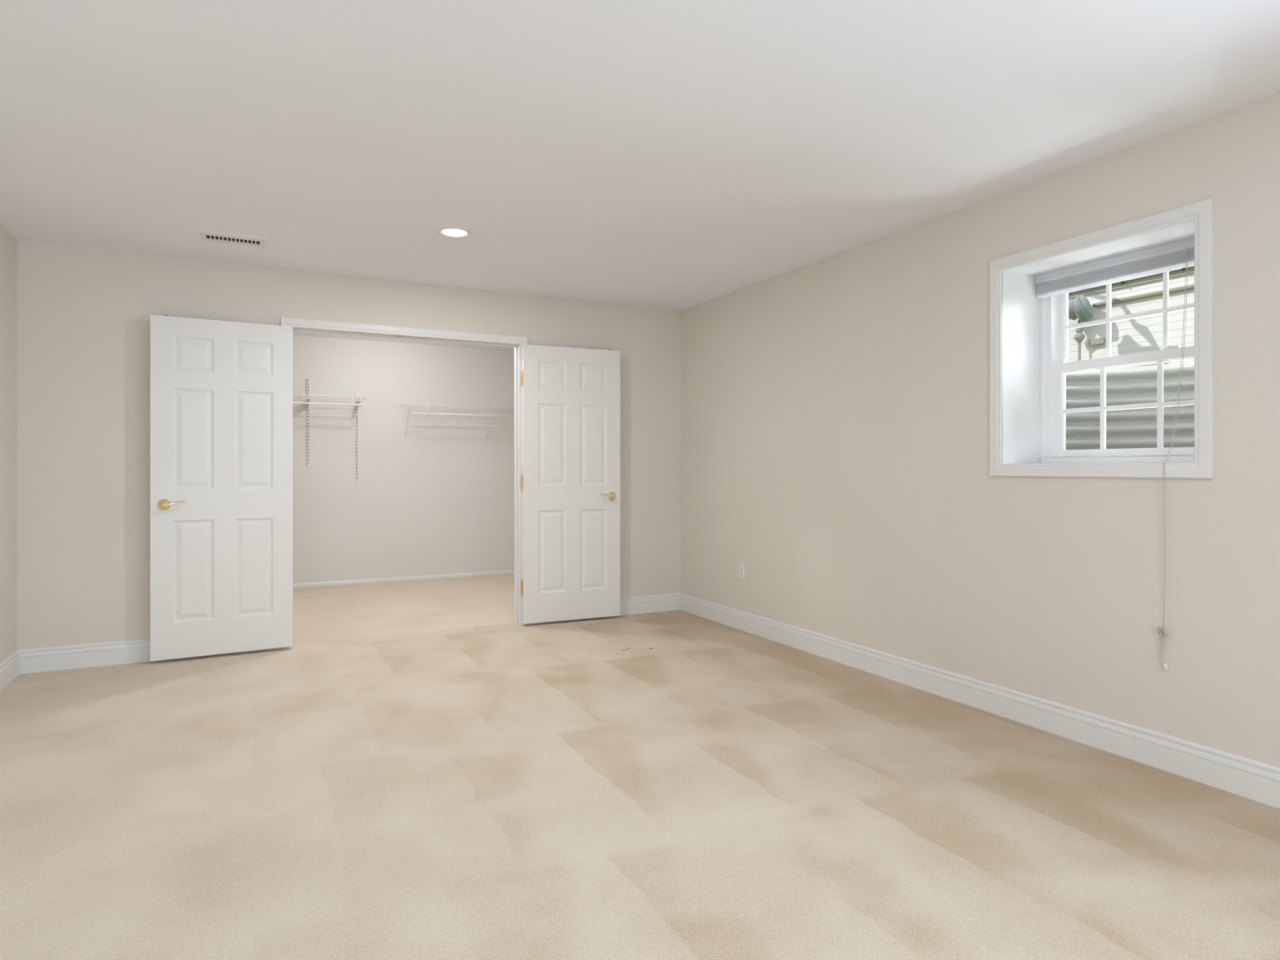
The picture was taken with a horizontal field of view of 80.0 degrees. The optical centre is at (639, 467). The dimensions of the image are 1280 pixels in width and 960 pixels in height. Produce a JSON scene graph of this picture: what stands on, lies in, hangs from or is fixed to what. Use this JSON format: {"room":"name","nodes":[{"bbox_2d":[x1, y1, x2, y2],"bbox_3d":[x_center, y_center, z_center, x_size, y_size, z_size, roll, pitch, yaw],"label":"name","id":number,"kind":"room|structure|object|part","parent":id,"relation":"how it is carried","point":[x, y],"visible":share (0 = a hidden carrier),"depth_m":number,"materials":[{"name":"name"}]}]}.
{"room":"empty basement bedroom","nodes":[
{"label":"empty basement bedroom","id":0,"kind":"room"},
{"bbox_2d":[0,223,17,662],"bbox_3d":[-1.705,-0.061,0.654,0.100,2.440,8.113,0,0,-27],"label":"wall","id":1,"kind":"structure","parent":0,"point":[8,242],"depth_m":4.13,"materials":[{"name":"paint"}]},
{"bbox_2d":[0,649,20,691],"bbox_3d":[-1.677,1.091,0.724,0.014,0.135,8.013,0,0,-27],"label":"baseboard","id":2,"kind":"structure","parent":1,"relation":"attached to","point":[10,668],"depth_m":4.11,"materials":[{"name":"wood"}]},
{"bbox_2d":[17,240,679,649],"bbox_3d":[-1.613,-0.061,5.319,4.500,2.440,0.117,0,0,-27],"label":"wall","id":3,"kind":"structure","parent":0,"point":[83,313],"depth_m":4.54,"materials":[{"name":"paint"}]},
{"bbox_2d":[18,638,280,674],"bbox_3d":[-2.902,1.091,4.588,1.339,0.135,0.014,0,0,-27],"label":"baseboard","id":4,"kind":"structure","parent":3,"relation":"attached to","point":[128,651],"depth_m":4.42,"materials":[{"name":"wood"}]},
{"bbox_2d":[150,314,293,661],"bbox_3d":[-2.557,0.114,4.695,0.768,2.049,0.134,0,0,-30],"label":"door","id":5,"kind":"structure","parent":3,"relation":"in","point":[221,392],"depth_m":4.67,"materials":[{"name":"wood"}]},
{"bbox_3d":[-2.809,0.218,4.502,0.067,0.067,0.050,0,0,-30],"label":"handle","id":6,"kind":"part","parent":5,"relation":"part of","materials":[{"name":"gold metal"}]},
{"bbox_3d":[-2.751,0.212,4.519,0.112,0.033,0.020,0,0,-31],"label":"lever","id":7,"kind":"part","parent":5,"relation":"part of","materials":[{"name":"gold metal"}]},
{"bbox_2d":[280,316,527,648],"bbox_3d":[-1.598,0.096,5.326,1.652,2.125,0.152,0,0,-27],"label":"door frame","id":8,"kind":"structure","parent":3,"relation":"attached to","point":[298,324],"depth_m":5.53,"materials":[{"name":"wood"}]},
{"bbox_2d":[520,344,620,623],"bbox_3d":[-0.513,0.114,5.737,0.777,2.049,0.134,0,0,-24],"label":"door","id":9,"kind":"structure","parent":3,"relation":"in","point":[571,477],"depth_m":5.71,"materials":[{"name":"wood"}]},
{"bbox_3d":[-0.253,0.212,5.793,0.112,0.033,0.020,0,0,-23],"label":"lever","id":10,"kind":"part","parent":9,"relation":"part of","materials":[{"name":"gold metal"}]},
{"bbox_3d":[-0.206,0.218,5.829,0.067,0.067,0.050,0,0,-24],"label":"handle","id":11,"kind":"part","parent":9,"relation":"part of","materials":[{"name":"gold metal"}]},
{"bbox_2d":[527,592,679,624],"bbox_3d":[-0.249,1.091,5.939,1.307,0.135,0.014,0,0,-27],"label":"baseboard","id":12,"kind":"structure","parent":3,"relation":"attached to","point":[670,602],"depth_m":6.09,"materials":[{"name":"wood"}]},
{"bbox_2d":[293,334,514,583],"bbox_3d":[-2.819,-0.061,7.688,4.500,2.440,0.100,0,0,-27],"label":"wall","id":13,"kind":"structure","parent":0,"point":[437,498],"depth_m":7.81,"materials":[{"name":"paint"}]},
{"bbox_2d":[293,377,367,479],"bbox_3d":[-3.306,-0.376,7.207,1.350,0.994,0.315,0,0,-27],"label":"wire shelf","id":14,"kind":"object","parent":13,"relation":"attached to","point":[357,399],"visible":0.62,"depth_m":7.41,"materials":[{"name":"white metal"}]},
{"bbox_3d":[-3.257,-0.608,7.091,1.292,0.017,0.017,0,0,-27],"label":"hanging rod","id":15,"kind":"part","parent":14,"relation":"part of","materials":[{"name":"white metal"}]},
{"bbox_2d":[293,569,514,587],"bbox_3d":[-2.794,1.139,7.638,4.300,0.040,0.012,0,0,-27],"label":"baseboard","id":16,"kind":"structure","parent":13,"relation":"attached to","point":[508,571],"depth_m":7.81,"materials":[{"name":"wood"}]},
{"bbox_2d":[398,403,514,438],"bbox_3d":[-1.616,-0.480,8.068,1.757,0.329,0.315,0,0,-27],"label":"wire shelf","id":17,"kind":"object","parent":13,"relation":"attached to","point":[428,406],"visible":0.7,"depth_m":7.85,"materials":[{"name":"white metal"}]},
{"bbox_3d":[-1.526,-0.544,7.973,1.643,0.017,0.017,0,0,-27],"label":"hanging rod","id":18,"kind":"part","parent":17,"relation":"part of","materials":[{"name":"white metal"}]},
{"bbox_2d":[0,573,1279,959],"bbox_3d":[-0.230,1.208,2.958,4.820,0.100,10.880,0,0,-27],"label":"floor","id":19,"kind":"structure","parent":0,"point":[714,790],"depth_m":2.56,"materials":[{"name":"beige carpet"}]},
{"bbox_2d":[0,0,1279,351],"bbox_3d":[-0.230,-1.341,2.958,4.820,0.120,10.880,0,0,-27],"label":"ceiling","id":20,"kind":"structure","parent":0,"point":[676,155],"depth_m":2.82,"materials":[{"name":"paint"}]},
{"bbox_2d":[199,230,266,248],"bbox_3d":[-2.272,-1.272,4.269,0.325,0.018,0.196,0,0,-27],"label":"ceiling vent","id":21,"kind":"object","parent":20,"relation":"in","point":[208,236],"visible":1,"depth_m":4.26,"materials":[{"name":"metal"}]},
{"bbox_2d":[435,226,472,238],"bbox_3d":[-1.011,-1.278,4.154,0.196,0.006,0.196,0,0,-27],"label":"recessed light","id":22,"kind":"object","parent":20,"relation":"in","point":[447,232],"visible":1,"depth_m":4.14,"materials":[{"name":"plastic"}]},
{"bbox_2d":[680,92,1279,767],"bbox_3d":[2.358,-0.061,2.723,0.420,2.440,8.113,0,0,-27],"label":"wall","id":23,"kind":"structure","parent":0,"point":[834,410],"depth_m":3.66,"materials":[{"name":"paint"}]},
{"bbox_2d":[738,563,745,580],"bbox_3d":[0.728,0.744,5.450,0.009,0.115,0.070,0,0,-27],"label":"wall outlet","id":24,"kind":"object","parent":23,"relation":"attached to","point":[741,566],"visible":1,"depth_m":5.44,"materials":[{"name":"plastic"}]},
{"bbox_2d":[680,592,1279,808],"bbox_3d":[2.142,1.091,2.669,0.014,0.135,8.013,0,0,-27],"label":"baseboard","id":25,"kind":"structure","parent":23,"relation":"attached to","point":[1245,777],"depth_m":3.39,"materials":[{"name":"wood"}]},
{"bbox_2d":[989,199,1213,478],"bbox_3d":[2.041,-0.470,3.282,0.396,1.018,0.933,0,0,-27],"label":"window","id":26,"kind":"structure","parent":23,"relation":"in","point":[1029,365],"depth_m":3.45,"materials":[{"name":"wood"}]},
{"bbox_2d":[1034,237,1194,670],"bbox_3d":[1.984,-0.074,3.252,0.292,1.696,0.817,0,0,-27],"label":"mini blind","id":27,"kind":"object","parent":26,"relation":"attached to","point":[1177,255],"visible":0.86,"depth_m":3.27,"materials":[{"name":"white plastic"}]},
{"bbox_3d":[2.095,-0.821,3.309,0.026,0.014,0.797,0,0,-27],"label":"rail","id":28,"kind":"part","parent":27,"relation":"part of","materials":[{"name":"white plastic"}]},
{"bbox_3d":[2.098,-0.137,2.990,0.252,1.500,0.006,0,0,-38],"label":"pull cord","id":29,"kind":"part","parent":27,"relation":"part of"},
{"bbox_3d":[2.101,-0.137,2.985,0.247,1.500,0.049,0,0,-27],"label":"pull cord","id":30,"kind":"part","parent":27,"relation":"part of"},
{"bbox_3d":[2.168,-0.470,3.347,0.110,0.904,0.819,0,0,-27],"label":"frame","id":31,"kind":"part","parent":26,"relation":"part of","materials":[{"name":"plastic"}]},
{"bbox_3d":[2.185,-0.669,3.355,0.033,0.436,0.715,0,0,-27],"label":"sash","id":32,"kind":"part","parent":26,"relation":"part of","materials":[{"name":"plastic"}]},
{"bbox_3d":[2.148,-0.273,3.337,0.033,0.447,0.715,0,0,-27],"label":"sash","id":33,"kind":"part","parent":26,"relation":"part of","materials":[{"name":"plastic"}]},
{"bbox_3d":[2.131,-0.060,3.330,0.008,0.010,0.600,0,0,-27],"label":"lift rail","id":34,"kind":"part","parent":26,"relation":"part of","materials":[{"name":"plastic"}]},
{"bbox_3d":[3.092,-0.684,8.869,6.440,0.484,11.000,0,0,-27],"label":"ground","id":35,"kind":"structure","parent":0,"visible":0},
{"bbox_2d":[1068,272,1194,368],"bbox_3d":[6.048,-1.444,10.375,0.204,1.805,11.000,0,0,-27],"label":"wall","id":36,"kind":"structure","parent":35,"relation":"on","point":[1143,334],"depth_m":9.66,"materials":[{"name":"white"}]},
{"bbox_2d":[1068,294,1105,360],"bbox_3d":[5.841,-1.766,10.127,0.383,1.046,0.445,0,0,-27],"label":"gas regulator","id":37,"kind":"object","parent":36,"relation":"attached to","point":[1080,308],"visible":0.84,"depth_m":10.04,"materials":[{"name":"paint"}]},
{"bbox_2d":[1068,265,1194,298],"bbox_3d":[6.011,-2.481,10.356,0.287,0.322,11.000,0,0,-27],"label":"trim board","id":38,"kind":"object","parent":36,"relation":"attached to","point":[1180,272],"visible":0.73,"depth_m":9.68,"materials":[{"name":"white wood"}]},
{"bbox_2d":[1092,284,1194,307],"bbox_3d":[7.113,-2.156,7.994,0.054,0.054,4.790,0,0,-27],"label":"gas pipe","id":39,"kind":"object","parent":36,"relation":"attached to","point":[1191,286],"visible":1,"depth_m":9.54,"materials":[{"name":"metal"}]},
{"bbox_3d":[2.212,-0.061,3.483,0.010,2.440,2.200,0,0,-27],"label":"wall","id":40,"kind":"structure","parent":0,"visible":0},
{"bbox_2d":[1066,362,1194,449],"bbox_3d":[2.540,-0.157,3.538,0.618,0.732,1.355,0,0,-27],"label":"window well","id":41,"kind":"object","parent":40,"relation":"attached to","point":[1127,428],"visible":0.22,"depth_m":3.95,"materials":[{"name":"metal"}]}
]}

